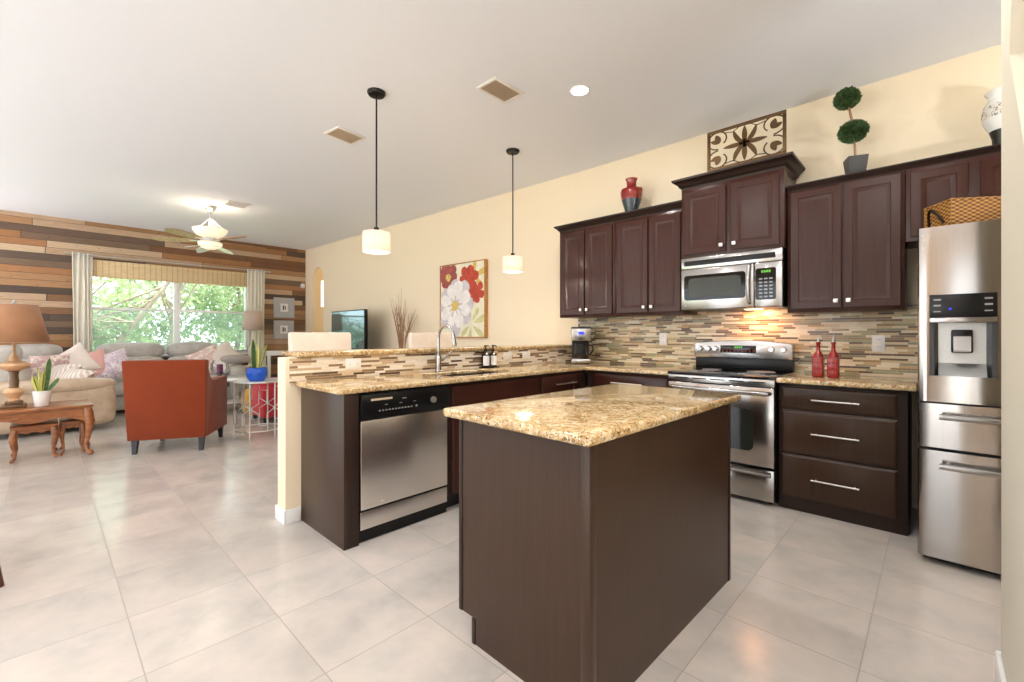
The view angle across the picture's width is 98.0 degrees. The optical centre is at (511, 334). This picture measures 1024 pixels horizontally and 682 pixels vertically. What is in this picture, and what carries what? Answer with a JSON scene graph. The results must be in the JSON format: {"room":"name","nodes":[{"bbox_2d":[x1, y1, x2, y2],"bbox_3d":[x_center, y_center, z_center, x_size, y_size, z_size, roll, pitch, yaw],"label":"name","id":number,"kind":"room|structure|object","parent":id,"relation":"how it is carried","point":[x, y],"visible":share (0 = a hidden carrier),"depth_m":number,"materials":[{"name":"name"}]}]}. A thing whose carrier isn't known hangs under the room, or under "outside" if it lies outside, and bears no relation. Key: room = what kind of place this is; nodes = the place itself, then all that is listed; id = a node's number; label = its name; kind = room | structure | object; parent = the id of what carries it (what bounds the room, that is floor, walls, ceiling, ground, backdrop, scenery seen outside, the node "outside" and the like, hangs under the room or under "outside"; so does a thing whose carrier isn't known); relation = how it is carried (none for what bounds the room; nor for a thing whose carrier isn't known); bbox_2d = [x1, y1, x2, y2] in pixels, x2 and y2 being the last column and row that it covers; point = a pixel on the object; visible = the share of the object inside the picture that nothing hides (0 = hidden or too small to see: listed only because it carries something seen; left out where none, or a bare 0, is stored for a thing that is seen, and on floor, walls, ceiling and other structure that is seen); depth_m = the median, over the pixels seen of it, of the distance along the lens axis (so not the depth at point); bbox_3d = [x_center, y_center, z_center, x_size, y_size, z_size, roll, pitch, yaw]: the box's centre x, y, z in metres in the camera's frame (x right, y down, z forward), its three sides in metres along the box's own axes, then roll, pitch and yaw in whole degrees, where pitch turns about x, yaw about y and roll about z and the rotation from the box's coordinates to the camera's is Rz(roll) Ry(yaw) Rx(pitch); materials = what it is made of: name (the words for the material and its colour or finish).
{"room":"kitchen","nodes":[
{"label":"kitchen","id":0,"kind":"room"},
{"bbox_2d":[0,210,305,377],"bbox_3d":[-7.174,-0.315,7.084,0.200,3.050,7.980,0,0,44],"label":"wall","id":1,"kind":"structure","parent":0,"point":[35,268],"depth_m":7.22,"materials":[{"name":"brown wood"}]},
{"bbox_2d":[64,252,270,272],"bbox_3d":[-6.014,-1.280,8.078,0.111,0.022,2.980,0,0,44],"label":"curtain rod","id":2,"kind":"object","parent":1,"relation":"attached to","point":[64,252],"visible":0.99,"depth_m":7.83,"materials":[{"name":"silver metal"}]},
{"bbox_2d":[72,252,92,352],"bbox_3d":[-6.868,-0.062,7.117,0.049,2.485,0.246,0,0,44],"label":"curtain","id":3,"kind":"object","parent":2,"relation":"hanging from","point":[82,265],"visible":0.62,"depth_m":7.12,"materials":[{"name":"fabric"}]},
{"bbox_2d":[247,269,264,385],"bbox_3d":[-5.139,-0.062,8.936,0.049,2.485,0.326,0,0,44],"label":"curtain","id":4,"kind":"object","parent":2,"relation":"hanging from","point":[255,279],"visible":0.54,"depth_m":8.95,"materials":[{"name":"fabric"}]},
{"bbox_2d":[92,281,247,356],"bbox_3d":[-6.129,-0.385,8.132,0.250,1.570,2.400,0,0,44],"label":"window","id":5,"kind":"structure","parent":1,"relation":"in","point":[176,310],"depth_m":8.13,"materials":[{"name":"white"}]},
{"bbox_2d":[93,260,246,286],"bbox_3d":[-6.062,-1.080,8.055,0.049,0.280,2.280,0,0,44],"label":"blind","id":6,"kind":"object","parent":1,"relation":"attached to","point":[101,268],"visible":1,"depth_m":7.93,"materials":[{"name":"brown wood"}]},
{"bbox_2d":[273,320,293,338],"bbox_3d":[-4.814,-0.105,9.394,0.034,0.380,0.400,0,0,44],"label":"picture frame","id":7,"kind":"object","parent":1,"relation":"attached to","point":[281,328],"visible":0.81,"depth_m":9.37,"materials":[{"name":"wood"}]},
{"bbox_2d":[273,297,294,317],"bbox_3d":[-4.811,-0.565,9.397,0.034,0.420,0.410,0,0,44],"label":"picture frame","id":8,"kind":"object","parent":1,"relation":"attached to","point":[282,307],"visible":1,"depth_m":9.38,"materials":[{"name":"wood"}]},
{"bbox_2d":[278,357,300,510],"bbox_3d":[-0.418,0.680,4.012,0.135,1.060,3.120,0,0,44],"label":"wall","id":9,"kind":"structure","parent":0,"point":[289,395],"depth_m":2.87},
{"bbox_2d":[275,504,300,524],"bbox_3d":[-0.422,1.165,4.007,0.163,0.090,3.134,0,0,44],"label":"baseboard","id":10,"kind":"structure","parent":9,"relation":"attached to","point":[293,515],"depth_m":2.86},
{"bbox_2d":[345,358,360,368],"bbox_3d":[-1.123,0.205,3.151,0.009,0.072,0.116,0,0,44],"label":"wall outlet","id":11,"kind":"object","parent":9,"relation":"attached to","point":[351,363],"visible":1,"depth_m":3.15,"materials":[{"name":"white plastic"}]},
{"bbox_2d":[282,344,571,356],"bbox_3d":[-0.441,0.132,4.078,0.322,0.035,3.029,0,0,44],"label":"breakfast bar","id":12,"kind":"object","parent":9,"relation":"on","point":[342,352],"visible":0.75,"depth_m":3.48,"materials":[{"name":"stone"}]},
{"bbox_2d":[290,348,571,382],"bbox_3d":[-0.361,0.230,3.967,0.010,0.160,3.083,0,0,44],"label":"backsplash","id":13,"kind":"structure","parent":9,"relation":"attached to","point":[330,367],"depth_m":3.45,"materials":[{"name":"tile"}]},
{"bbox_2d":[315,268,323,331],"bbox_3d":[-3.961,-0.105,9.472,0.516,2.630,0.271,0,0,44],"label":"wall","id":14,"kind":"structure","parent":0,"point":[319,311],"depth_m":9.42,"materials":[{"name":"paint"}]},
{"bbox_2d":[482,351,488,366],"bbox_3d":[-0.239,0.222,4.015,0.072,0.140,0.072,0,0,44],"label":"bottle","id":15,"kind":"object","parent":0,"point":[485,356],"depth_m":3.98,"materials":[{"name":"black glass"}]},
{"bbox_2d":[0,0,1000,249],"bbox_3d":[-2.295,-1.940,2.665,13.600,0.200,8.300,0,0,44],"label":"ceiling","id":16,"kind":"structure","parent":0,"point":[144,114],"depth_m":3.28,"materials":[{"name":"paint"}]},
{"bbox_2d":[150,204,265,254],"bbox_3d":[-4.283,-1.516,6.420,1.412,0.648,1.358,0,0,44],"label":"ceiling fan","id":17,"kind":"object","parent":16,"relation":"hanging from","point":[209,236],"visible":1,"depth_m":6.26,"materials":[{"name":"silver metal"}]},
{"bbox_2d":[223,200,250,208],"bbox_3d":[-3.879,-1.833,6.282,0.280,0.013,0.280,0,0,44],"label":"ceiling vent","id":18,"kind":"object","parent":16,"relation":"in","point":[229,202],"visible":1,"depth_m":6.26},
{"bbox_2d":[324,126,365,144],"bbox_3d":[-1.539,-1.833,4.106,0.230,0.013,0.290,0,0,36],"label":"ceiling vent","id":19,"kind":"object","parent":16,"relation":"in","point":[342,134],"visible":1,"depth_m":4.09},
{"bbox_2d":[362,87,390,254],"bbox_3d":[-1.029,-1.232,3.380,0.207,1.216,0.207,0,0,44],"label":"pendant lamp","id":20,"kind":"object","parent":16,"relation":"hanging from","point":[375,241],"visible":1,"depth_m":3.32,"materials":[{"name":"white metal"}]},
{"bbox_2d":[477,76,523,102],"bbox_3d":[-0.086,-1.833,3.345,0.205,0.013,0.300,0,0,44],"label":"ceiling vent","id":21,"kind":"object","parent":16,"relation":"in","point":[495,87],"visible":1,"depth_m":3.33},
{"bbox_2d":[503,148,522,272],"bbox_3d":[0.008,-1.232,4.449,0.207,1.216,0.207,0,0,44],"label":"pendant lamp","id":22,"kind":"object","parent":16,"relation":"hanging from","point":[512,263],"visible":1,"depth_m":4.39,"materials":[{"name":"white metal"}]},
{"bbox_2d":[570,85,589,95],"bbox_3d":[0.510,-1.837,3.351,0.148,0.013,0.148,0,0,44],"label":"recessed light","id":23,"kind":"object","parent":16,"relation":"in","point":[578,90],"visible":1,"depth_m":3.34,"materials":[{"name":"beige"}]},
{"bbox_2d":[0,403,1000,681],"bbox_3d":[-2.295,1.260,2.665,13.600,0.100,8.300,0,0,44],"label":"floor","id":24,"kind":"structure","parent":0,"point":[171,560],"depth_m":2.09,"materials":[{"name":"tile"}]},
{"bbox_2d":[8,418,59,462],"bbox_3d":[-4.732,1.042,4.412,0.399,0.335,0.342,0,0,44],"label":"table","id":25,"kind":"object","parent":24,"relation":"on","point":[51,425],"visible":1,"depth_m":4.32,"materials":[{"name":"brown wood"}]},
{"bbox_2d":[0,399,94,453],"bbox_3d":[-4.865,0.958,4.229,0.586,0.505,1.291,0,0,44],"label":"coffee table","id":26,"kind":"object","parent":24,"relation":"on","point":[81,409],"visible":0.97,"depth_m":4.36,"materials":[{"name":"brown wood"}]},
{"bbox_2d":[0,300,49,408],"bbox_3d":[-4.812,0.182,4.300,0.490,1.044,0.490,0,0,44],"label":"table lamp","id":27,"kind":"object","parent":26,"relation":"on","point":[19,323],"visible":1,"depth_m":4.24,"materials":[{"name":"brown fabric"}]},
{"bbox_2d":[31,357,59,406],"bbox_3d":[-4.630,0.462,4.419,0.140,0.484,0.194,0,0,44],"label":"snake plant","id":28,"kind":"object","parent":26,"relation":"on","point":[41,396],"visible":1,"depth_m":4.38,"materials":[{"name":"green plant"}]},
{"bbox_2d":[58,418,85,455],"bbox_3d":[-4.572,1.042,4.625,0.374,0.335,0.201,0,0,44],"label":"table","id":29,"kind":"object","parent":24,"relation":"on","point":[64,423],"visible":0.9,"depth_m":4.53,"materials":[{"name":"brown wood"}]},
{"bbox_2d":[0,342,245,434],"bbox_3d":[-5.666,0.670,6.735,2.183,1.080,3.067,0,0,44],"label":"sectional sofa","id":30,"kind":"object","parent":24,"relation":"on","point":[106,395],"visible":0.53,"depth_m":5.75,"materials":[{"name":"beige fabric"}]},
{"bbox_2d":[0,368,29,381],"bbox_3d":[-6.120,0.570,5.405,0.358,0.480,0.358,0,0,44],"label":"cushion","id":31,"kind":"object","parent":30,"relation":"on","point":[24,375],"depth_m":5.36,"materials":[{"name":"beige fabric"}]},
{"bbox_2d":[28,353,70,378],"bbox_3d":[-6.473,0.490,6.224,0.467,0.447,0.221,0,0,-28],"label":"throw pillow","id":32,"kind":"object","parent":30,"relation":"on","point":[40,362],"visible":0.4,"depth_m":6.17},
{"bbox_2d":[37,364,82,379],"bbox_3d":[-5.968,0.550,5.841,0.538,0.329,0.326,0,0,19],"label":"throw pillow","id":33,"kind":"object","parent":30,"relation":"on","point":[57,369],"visible":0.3,"depth_m":5.82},
{"bbox_2d":[51,368,96,378],"bbox_3d":[-5.697,0.580,5.720,0.514,0.291,0.324,0,0,18],"label":"throw pillow","id":34,"kind":"object","parent":30,"relation":"on","point":[72,372],"visible":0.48,"depth_m":5.70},
{"bbox_2d":[59,342,100,370],"bbox_3d":[-6.329,0.440,6.405,0.682,0.675,0.241,0,0,-28],"label":"throw pillow","id":35,"kind":"object","parent":30,"relation":"on","point":[79,355],"visible":0.45,"depth_m":6.41,"materials":[{"name":"fabric"}]},
{"bbox_2d":[88,348,104,377],"bbox_3d":[-6.176,0.475,6.493,0.570,0.547,0.240,0,0,-39],"label":"throw pillow","id":36,"kind":"object","parent":30,"relation":"on","point":[97,356],"visible":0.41,"depth_m":6.53,"materials":[{"name":"pink fabric"}]},
{"bbox_2d":[94,348,127,378],"bbox_3d":[-6.009,0.480,6.625,0.628,0.558,0.280,0,0,-34],"label":"throw pillow","id":37,"kind":"object","parent":30,"relation":"on","point":[113,360],"visible":0.6,"depth_m":6.60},
{"bbox_2d":[114,378,123,396],"bbox_3d":[-6.022,0.820,7.106,0.797,0.260,0.877,0,0,44],"label":"seat cushion","id":38,"kind":"object","parent":30,"relation":"on","point":[119,381],"depth_m":6.69,"materials":[{"name":"grey fabric"}]},
{"bbox_2d":[117,356,163,377],"bbox_3d":[-6.268,0.590,7.340,0.358,0.480,0.876,0,0,44],"label":"cushion","id":39,"kind":"object","parent":30,"relation":"on","point":[128,357],"depth_m":7.33,"materials":[{"name":"grey fabric"}]},
{"bbox_2d":[185,344,216,374],"bbox_3d":[-5.252,0.460,7.712,0.289,0.608,0.638,0,0,32],"label":"throw pillow","id":40,"kind":"object","parent":30,"relation":"on","point":[206,353],"visible":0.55,"depth_m":7.66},
{"bbox_2d":[212,341,240,373],"bbox_3d":[-5.108,0.410,7.893,0.327,0.608,0.665,0,0,22],"label":"throw pillow","id":41,"kind":"object","parent":30,"relation":"on","point":[225,348],"visible":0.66,"depth_m":7.87,"materials":[{"name":"fabric"}]},
{"bbox_2d":[220,355,250,363],"bbox_3d":[-4.968,0.445,7.981,0.297,0.170,0.515,0,0,44],"label":"bolster","id":42,"kind":"object","parent":30,"relation":"on","point":[232,359],"visible":0.84,"depth_m":7.88,"materials":[{"name":"grey fabric"}]},
{"bbox_2d":[122,359,226,454],"bbox_3d":[-3.616,0.735,4.848,0.723,0.950,0.756,0,0,-17],"label":"armchair","id":43,"kind":"object","parent":24,"relation":"on","point":[164,399],"visible":1,"depth_m":4.53,"materials":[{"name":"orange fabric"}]},
{"bbox_2d":[211,374,248,403],"bbox_3d":[-4.500,0.943,6.949,0.800,0.535,0.970,0,0,44],"label":"cocktail table","id":44,"kind":"object","parent":24,"relation":"on","point":[230,378],"visible":0.02,"depth_m":6.99,"materials":[{"name":"white stone"}]},
{"bbox_2d":[210,360,228,375],"bbox_3d":[-4.509,0.534,6.868,0.250,0.280,0.250,0,0,44],"label":"hurricane lantern","id":45,"kind":"object","parent":44,"relation":"on","point":[219,372],"visible":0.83,"depth_m":6.83,"materials":[{"name":"clear glass"}]},
{"bbox_2d":[227,396,240,403],"bbox_3d":[-4.500,1.040,6.949,0.660,0.020,0.830,0,0,44],"label":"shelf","id":46,"kind":"object","parent":44,"relation":"attached to","point":[230,399],"depth_m":6.94,"materials":[{"name":"white"}]},
{"bbox_2d":[241,388,252,415],"bbox_3d":[-3.761,1.000,6.667,0.496,0.420,0.496,0,0,44],"label":"pouf","id":47,"kind":"object","parent":24,"relation":"on","point":[246,390],"visible":0.1,"depth_m":6.43,"materials":[{"name":"yellow fabric"}]},
{"bbox_2d":[243,365,266,369],"bbox_3d":[-5.027,0.905,8.602,0.420,0.610,0.420,0,0,44],"label":"end table","id":48,"kind":"object","parent":24,"relation":"on","point":[245,366],"visible":0.15,"depth_m":8.56,"materials":[{"name":"brown wood"}]},
{"bbox_2d":[242,310,262,365],"bbox_3d":[-5.005,0.054,8.595,0.360,1.089,0.360,0,0,44],"label":"table lamp","id":49,"kind":"object","parent":48,"relation":"on","point":[252,320],"visible":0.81,"depth_m":8.47,"materials":[{"name":"beige fabric"}]},
{"bbox_2d":[233,378,277,440],"bbox_3d":[-3.009,0.876,5.296,0.530,0.667,0.530,0,0,44],"label":"side table","id":50,"kind":"object","parent":24,"relation":"on","point":[267,380],"visible":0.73,"depth_m":5.17,"materials":[{"name":"white metal"}]},
{"bbox_2d":[246,340,267,380],"bbox_3d":[-3.026,0.298,5.278,0.224,0.497,0.224,0,0,44],"label":"snake plant","id":51,"kind":"object","parent":50,"relation":"on","point":[254,373],"visible":1,"depth_m":5.24,"materials":[{"name":"green plant"}]},
{"bbox_2d":[252,377,277,422],"bbox_3d":[-3.308,0.915,6.346,0.500,0.590,0.600,0,0,44],"label":"ottoman","id":52,"kind":"object","parent":24,"relation":"on","point":[263,394],"visible":0.26,"depth_m":6.03,"materials":[{"name":"red fabric"}]},
{"bbox_2d":[254,377,277,386],"bbox_3d":[-3.308,0.680,6.346,0.498,0.120,0.598,0,0,44],"label":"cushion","id":53,"kind":"object","parent":52,"relation":"on","point":[269,384],"depth_m":6.04,"materials":[{"name":"red fabric"}]},
{"bbox_2d":[262,350,287,377],"bbox_3d":[-4.623,0.770,9.157,0.320,0.880,0.860,0,0,44],"label":"console table","id":54,"kind":"object","parent":24,"relation":"on","point":[268,354],"visible":0.16,"depth_m":8.78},
{"bbox_2d":[288,332,350,356],"bbox_3d":[-1.454,0.596,3.625,0.542,1.228,0.520,0,0,44],"label":"bar stool","id":55,"kind":"object","parent":24,"relation":"on","point":[297,341],"visible":0.06,"depth_m":3.74,"materials":[{"name":"white leather"}]},
{"bbox_2d":[301,387,358,550],"bbox_3d":[-1.126,0.773,2.726,0.601,0.874,0.089,0,0,44],"label":"cabinet end panel","id":56,"kind":"object","parent":24,"relation":"on","point":[329,422],"visible":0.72,"depth_m":2.59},
{"bbox_2d":[359,384,447,542],"bbox_3d":[-0.852,0.776,2.975,0.605,0.868,0.633,0,0,44],"label":"dishwasher","id":57,"kind":"object","parent":24,"relation":"on","point":[403,432],"visible":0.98,"depth_m":2.75,"materials":[{"name":"silver metal"}]},
{"bbox_2d":[390,294,416,347],"bbox_3d":[-1.724,0.247,6.985,0.307,1.926,0.762,0,0,-41],"label":"dried branches","id":58,"kind":"object","parent":24,"relation":"on","point":[400,323],"visible":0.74,"depth_m":6.95,"materials":[{"name":"plant"}]},
{"bbox_2d":[408,333,451,347],"bbox_3d":[-0.672,0.596,4.448,0.542,1.228,0.520,0,0,44],"label":"bar stool","id":59,"kind":"object","parent":24,"relation":"on","point":[415,340],"visible":0.07,"depth_m":4.55,"materials":[{"name":"white leather"}]},
{"bbox_2d":[444,372,538,507],"bbox_3d":[-0.298,0.773,3.570,0.619,0.874,0.973,0,0,44],"label":"base cabinet","id":60,"kind":"object","parent":24,"relation":"on","point":[465,393],"visible":0.12,"depth_m":3.16,"materials":[{"name":"brown wood"}]},
{"bbox_2d":[295,361,693,394],"bbox_3d":[0.164,0.318,3.486,1.410,0.032,3.054,0,0,44],"label":"countertop","id":61,"kind":"structure","parent":60,"relation":"on","point":[352,385],"depth_m":3.28,"materials":[{"name":"stone"}]},
{"bbox_2d":[435,324,456,371],"bbox_3d":[-0.502,0.110,3.578,0.252,0.383,0.135,0,0,44],"label":"kitchen faucet","id":62,"kind":"object","parent":61,"relation":"on","point":[439,358],"visible":1,"depth_m":3.60,"materials":[{"name":"silver metal"}]},
{"bbox_2d":[571,327,593,363],"bbox_3d":[0.746,0.112,4.729,0.236,0.380,0.242,0,0,6],"label":"coffee maker","id":63,"kind":"object","parent":61,"relation":"on","point":[580,336],"visible":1,"depth_m":4.62,"materials":[{"name":"silver metal"}]},
{"bbox_3d":[-0.206,0.297,4.050,0.080,0.010,0.185,0,0,44],"label":"soap tray","id":64,"kind":"object","parent":61,"relation":"on","visible":0},
{"bbox_2d":[482,345,489,366],"bbox_3d":[-0.239,0.193,4.013,0.072,0.197,0.076,0,0,-5],"label":"soap dispenser","id":65,"kind":"object","parent":64,"relation":"on","point":[485,356],"visible":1,"depth_m":3.98,"materials":[{"name":"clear glass"}]},
{"bbox_2d":[489,345,496,366],"bbox_3d":[-0.175,0.193,4.081,0.072,0.197,0.076,0,0,-5],"label":"soap dispenser","id":66,"kind":"object","parent":64,"relation":"on","point":[492,356],"visible":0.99,"depth_m":4.06,"materials":[{"name":"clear glass"}]},
{"bbox_2d":[539,370,584,393],"bbox_3d":[0.275,0.773,4.166,0.626,0.874,0.673,0,0,44],"label":"base cabinet","id":67,"kind":"object","parent":24,"relation":"on","point":[563,381],"visible":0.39,"depth_m":3.93,"materials":[{"name":"brown wood"}]},
{"bbox_2d":[459,404,730,681],"bbox_3d":[0.422,0.772,2.010,0.668,0.876,1.195,0,0,45],"label":"kitchen island","id":68,"kind":"object","parent":24,"relation":"on","point":[577,563],"visible":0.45,"depth_m":1.58,"materials":[{"name":"brown wood"}]},
{"bbox_2d":[443,383,740,446],"bbox_3d":[0.433,0.316,2.017,0.718,0.035,1.310,0,0,45],"label":"island countertop","id":69,"kind":"structure","parent":68,"relation":"on","point":[590,416],"depth_m":1.77,"materials":[{"name":"stone"}]},
{"bbox_2d":[587,370,669,387],"bbox_3d":[1.201,0.773,4.154,0.815,0.874,0.654,0,0,44],"label":"base cabinet","id":70,"kind":"object","parent":24,"relation":"on","point":[594,378],"visible":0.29,"depth_m":3.94,"materials":[{"name":"brown wood"}]},
{"bbox_2d":[667,340,794,503],"bbox_3d":[1.740,0.628,3.557,0.768,1.163,0.716,0,0,44],"label":"stove","id":71,"kind":"object","parent":24,"relation":"on","point":[754,418],"visible":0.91,"depth_m":3.25,"materials":[{"name":"silver metal"}]},
{"bbox_2d":[667,367,792,379],"bbox_3d":[1.736,0.306,3.553,0.768,0.022,0.578,0,0,44],"label":"cooktop","id":72,"kind":"object","parent":71,"relation":"in","point":[714,373],"depth_m":3.47,"materials":[{"name":"black glass"}]},
{"bbox_2d":[779,383,911,535],"bbox_3d":[2.313,0.773,3.097,0.680,0.874,0.654,0,0,44],"label":"base cabinet","id":73,"kind":"object","parent":24,"relation":"on","point":[845,453],"visible":0.92,"depth_m":2.86,"materials":[{"name":"brown wood"}]},
{"bbox_2d":[776,372,917,391],"bbox_3d":[2.322,0.318,3.081,0.725,0.032,0.666,0,0,44],"label":"countertop","id":74,"kind":"structure","parent":73,"relation":"on","point":[854,381],"depth_m":2.92,"materials":[{"name":"stone"}]},
{"bbox_2d":[812,335,824,376],"bbox_3d":[2.186,0.152,3.177,0.068,0.299,0.071,0,0,44],"label":"oil bottle","id":75,"kind":"object","parent":74,"relation":"on","point":[818,360],"visible":1,"depth_m":3.16,"materials":[{"name":"red glass"}]},
{"bbox_2d":[827,335,839,377],"bbox_3d":[2.244,0.152,3.108,0.068,0.299,0.071,0,0,44],"label":"oil bottle","id":76,"kind":"object","parent":74,"relation":"on","point":[833,359],"visible":1,"depth_m":3.09,"materials":[{"name":"red glass"}]},
{"bbox_2d":[918,219,1000,575],"bbox_3d":[2.785,0.323,2.367,0.910,1.775,0.970,0,0,44],"label":"refrigerator","id":77,"kind":"object","parent":24,"relation":"on","point":[959,265],"visible":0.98,"depth_m":2.27,"materials":[{"name":"silver metal"}]},
{"bbox_2d":[924,196,1000,227],"bbox_3d":[2.642,-0.653,2.463,0.578,0.174,0.207,0,0,11],"label":"wicker basket","id":78,"kind":"object","parent":77,"relation":"on","point":[951,211],"visible":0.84,"depth_m":2.40,"materials":[{"name":"brown wicker"}]},
{"bbox_3d":[-2.850,0.910,7.698,1.400,0.600,0.530,0,0,44],"label":"tv stand","id":79,"kind":"object","parent":24,"relation":"on","visible":0},
{"bbox_2d":[332,309,367,348],"bbox_3d":[-2.805,0.097,7.662,1.217,1.021,0.260,0,0,44],"label":"television","id":80,"kind":"object","parent":79,"relation":"on","point":[355,322],"visible":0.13,"depth_m":7.45,"materials":[{"name":"black plastic"}]},
{"bbox_2d":[306,44,1000,508],"bbox_3d":[0.475,-0.315,5.435,13.408,3.050,0.413,0,0,43],"label":"wall","id":81,"kind":"structure","parent":0,"point":[936,109],"depth_m":5.24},
{"bbox_2d":[440,259,487,337],"bbox_3d":[-0.699,-0.485,6.307,0.950,1.060,0.054,0,0,42],"label":"flower painting","id":82,"kind":"object","parent":81,"relation":"attached to","point":[464,285],"visible":0.95,"depth_m":6.24,"materials":[{"name":"multicoloured paint"}]},
{"bbox_2d":[560,222,621,318],"bbox_3d":[0.860,-0.640,4.690,0.673,0.920,0.375,0,0,44],"label":"upper cabinet","id":83,"kind":"object","parent":81,"relation":"attached to","point":[587,255],"visible":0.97,"depth_m":4.54,"materials":[{"name":"brown wood"}]},
{"bbox_2d":[615,209,697,316],"bbox_3d":[1.352,-0.640,4.223,0.676,0.920,0.375,0,0,44],"label":"upper cabinet","id":84,"kind":"object","parent":81,"relation":"attached to","point":[648,249],"visible":0.94,"depth_m":4.08,"materials":[{"name":"brown wood"}]},
{"bbox_2d":[554,200,681,232],"bbox_3d":[1.087,-1.133,4.472,1.402,0.065,0.378,0,0,44],"label":"crown molding","id":85,"kind":"structure","parent":84,"relation":"attached to","point":[676,205],"depth_m":4.27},
{"bbox_2d":[620,177,642,211],"bbox_3d":[1.171,-1.343,4.358,0.212,0.356,0.212,0,0,-1],"label":"ceramic vase","id":86,"kind":"object","parent":85,"relation":"on","point":[631,196],"visible":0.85,"depth_m":4.29,"materials":[{"name":"ceramic"}]},
{"bbox_2d":[671,151,805,258],"bbox_3d":[1.856,-0.987,3.692,0.904,0.678,0.449,0,0,44],"label":"upper cabinet","id":87,"kind":"object","parent":81,"relation":"attached to","point":[743,207],"visible":0.92,"depth_m":3.51,"materials":[{"name":"brown wood"}]},
{"bbox_2d":[681,248,787,311],"bbox_3d":[1.841,-0.424,3.675,0.760,0.441,0.470,0,0,44],"label":"microwave","id":88,"kind":"object","parent":87,"relation":"attached to","point":[750,280],"visible":1,"depth_m":3.52,"materials":[{"name":"silver metal"}]},
{"bbox_2d":[707,109,786,171],"bbox_3d":[1.806,-1.486,3.452,0.564,0.320,0.022,0,0,44],"label":"panel","id":89,"kind":"object","parent":87,"relation":"on","point":[742,143],"visible":1,"depth_m":3.43,"materials":[{"name":"brown metal"}]},
{"bbox_2d":[578,304,917,377],"bbox_3d":[2.068,0.050,3.793,3.630,0.520,0.012,0,0,44],"label":"backsplash","id":90,"kind":"structure","parent":81,"relation":"attached to","point":[625,340],"depth_m":3.67,"materials":[{"name":"tile"}]},
{"bbox_2d":[788,171,906,313],"bbox_3d":[2.408,-0.614,3.219,0.662,0.903,0.375,0,0,44],"label":"upper cabinet","id":91,"kind":"object","parent":81,"relation":"attached to","point":[847,246],"visible":0.97,"depth_m":3.07,"materials":[{"name":"brown wood"}]},
{"bbox_2d":[872,335,884,351],"bbox_3d":[2.653,0.065,3.221,0.074,0.120,0.009,0,0,44],"label":"wall outlet","id":92,"kind":"object","parent":81,"relation":"attached to","point":[878,341],"visible":1,"depth_m":3.22,"materials":[{"name":"white plastic"}]},
{"bbox_2d":[906,152,1000,248],"bbox_3d":[2.990,-0.833,2.664,0.938,0.465,0.375,0,0,44],"label":"upper cabinet","id":93,"kind":"object","parent":81,"relation":"attached to","point":[980,176],"visible":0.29,"depth_m":2.75,"materials":[{"name":"brown wood"}]},
{"bbox_2d":[786,143,1000,192],"bbox_3d":[2.754,-1.087,2.899,1.604,0.042,0.361,0,0,44],"label":"crown molding","id":94,"kind":"structure","parent":93,"relation":"attached to","point":[996,148],"depth_m":2.89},
{"bbox_2d":[833,86,869,173],"bbox_3d":[2.394,-1.432,3.145,0.223,0.647,0.190,0,0,44],"label":"topiary","id":95,"kind":"object","parent":94,"relation":"on","point":[853,131],"visible":1,"depth_m":3.10,"materials":[{"name":"plant"}]},
{"bbox_2d":[843,154,868,173],"bbox_3d":[2.415,-1.174,3.127,0.116,0.132,0.116,0,0,22],"label":"pot","id":96,"kind":"object","parent":95,"relation":"attached to","point":[856,163],"depth_m":3.08,"materials":[{"name":"ceramic"}]},
{"bbox_2d":[981,86,1000,144],"bbox_3d":[2.950,-1.285,2.667,0.194,0.354,0.194,0,0,44],"label":"urn","id":97,"kind":"object","parent":94,"relation":"on","point":[991,113],"visible":0.34,"depth_m":2.66,"materials":[{"name":"white ceramic"}]},
{"bbox_2d":[1001,0,1023,681],"bbox_3d":[1.743,-0.315,1.045,0.753,3.050,0.677,0,0,44],"label":"wall","id":98,"kind":"structure","parent":0,"point":[1012,11],"depth_m":1.34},
{"bbox_2d":[995,650,1006,681],"bbox_3d":[1.743,1.160,1.055,0.767,0.100,0.691,0,0,44],"label":"baseboard","id":99,"kind":"structure","parent":98,"relation":"attached to","point":[1000,676],"depth_m":1.51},
{"label":"outside","id":100,"kind":"structure","parent":0,"visible":0},
{"bbox_3d":[-22.027,1.360,27.844,49.700,0.100,70.000,0,0,44],"label":"ground","id":101,"kind":"structure","parent":100,"visible":0},
{"bbox_2d":[93,277,161,333],"bbox_3d":[-12.875,-1.167,13.213,3.103,5.012,4.201,0,0,44],"label":"tree","id":102,"kind":"object","parent":101,"relation":"on","point":[110,295],"visible":0.05,"depth_m":13.79,"materials":[{"name":"green plant"}]},
{"bbox_2d":[93,282,170,350],"bbox_3d":[-9.219,-0.021,9.766,1.671,2.778,2.644,0,0,33],"label":"tree","id":103,"kind":"object","parent":101,"relation":"on","point":[100,336],"visible":0.31,"depth_m":9.85,"materials":[{"name":"green plant"}]},
{"bbox_2d":[93,280,193,345],"bbox_3d":[-15.476,-0.528,17.838,2.795,3.727,4.448,0,0,44],"label":"tree","id":104,"kind":"object","parent":101,"relation":"on","point":[163,328],"visible":0.18,"depth_m":18.39,"materials":[{"name":"green plant"}]},
{"bbox_2d":[93,277,215,350],"bbox_3d":[-9.116,-0.965,11.373,3.676,4.625,2.482,0,0,-33],"label":"tree","id":105,"kind":"object","parent":101,"relation":"on","point":[167,304],"visible":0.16,"depth_m":11.32,"materials":[{"name":"green plant"}]},
{"bbox_2d":[165,283,243,349],"bbox_3d":[-8.700,-0.468,13.681,2.584,3.622,2.242,0,0,1],"label":"tree","id":106,"kind":"object","parent":101,"relation":"on","point":[220,324],"visible":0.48,"depth_m":13.22,"materials":[{"name":"green plant"}]},
{"bbox_2d":[182,284,243,346],"bbox_3d":[-10.403,-1.103,17.484,4.003,4.884,3.214,0,0,-28],"label":"tree","id":107,"kind":"object","parent":101,"relation":"on","point":[185,315],"visible":0.06,"depth_m":16.48,"materials":[{"name":"green plant"}]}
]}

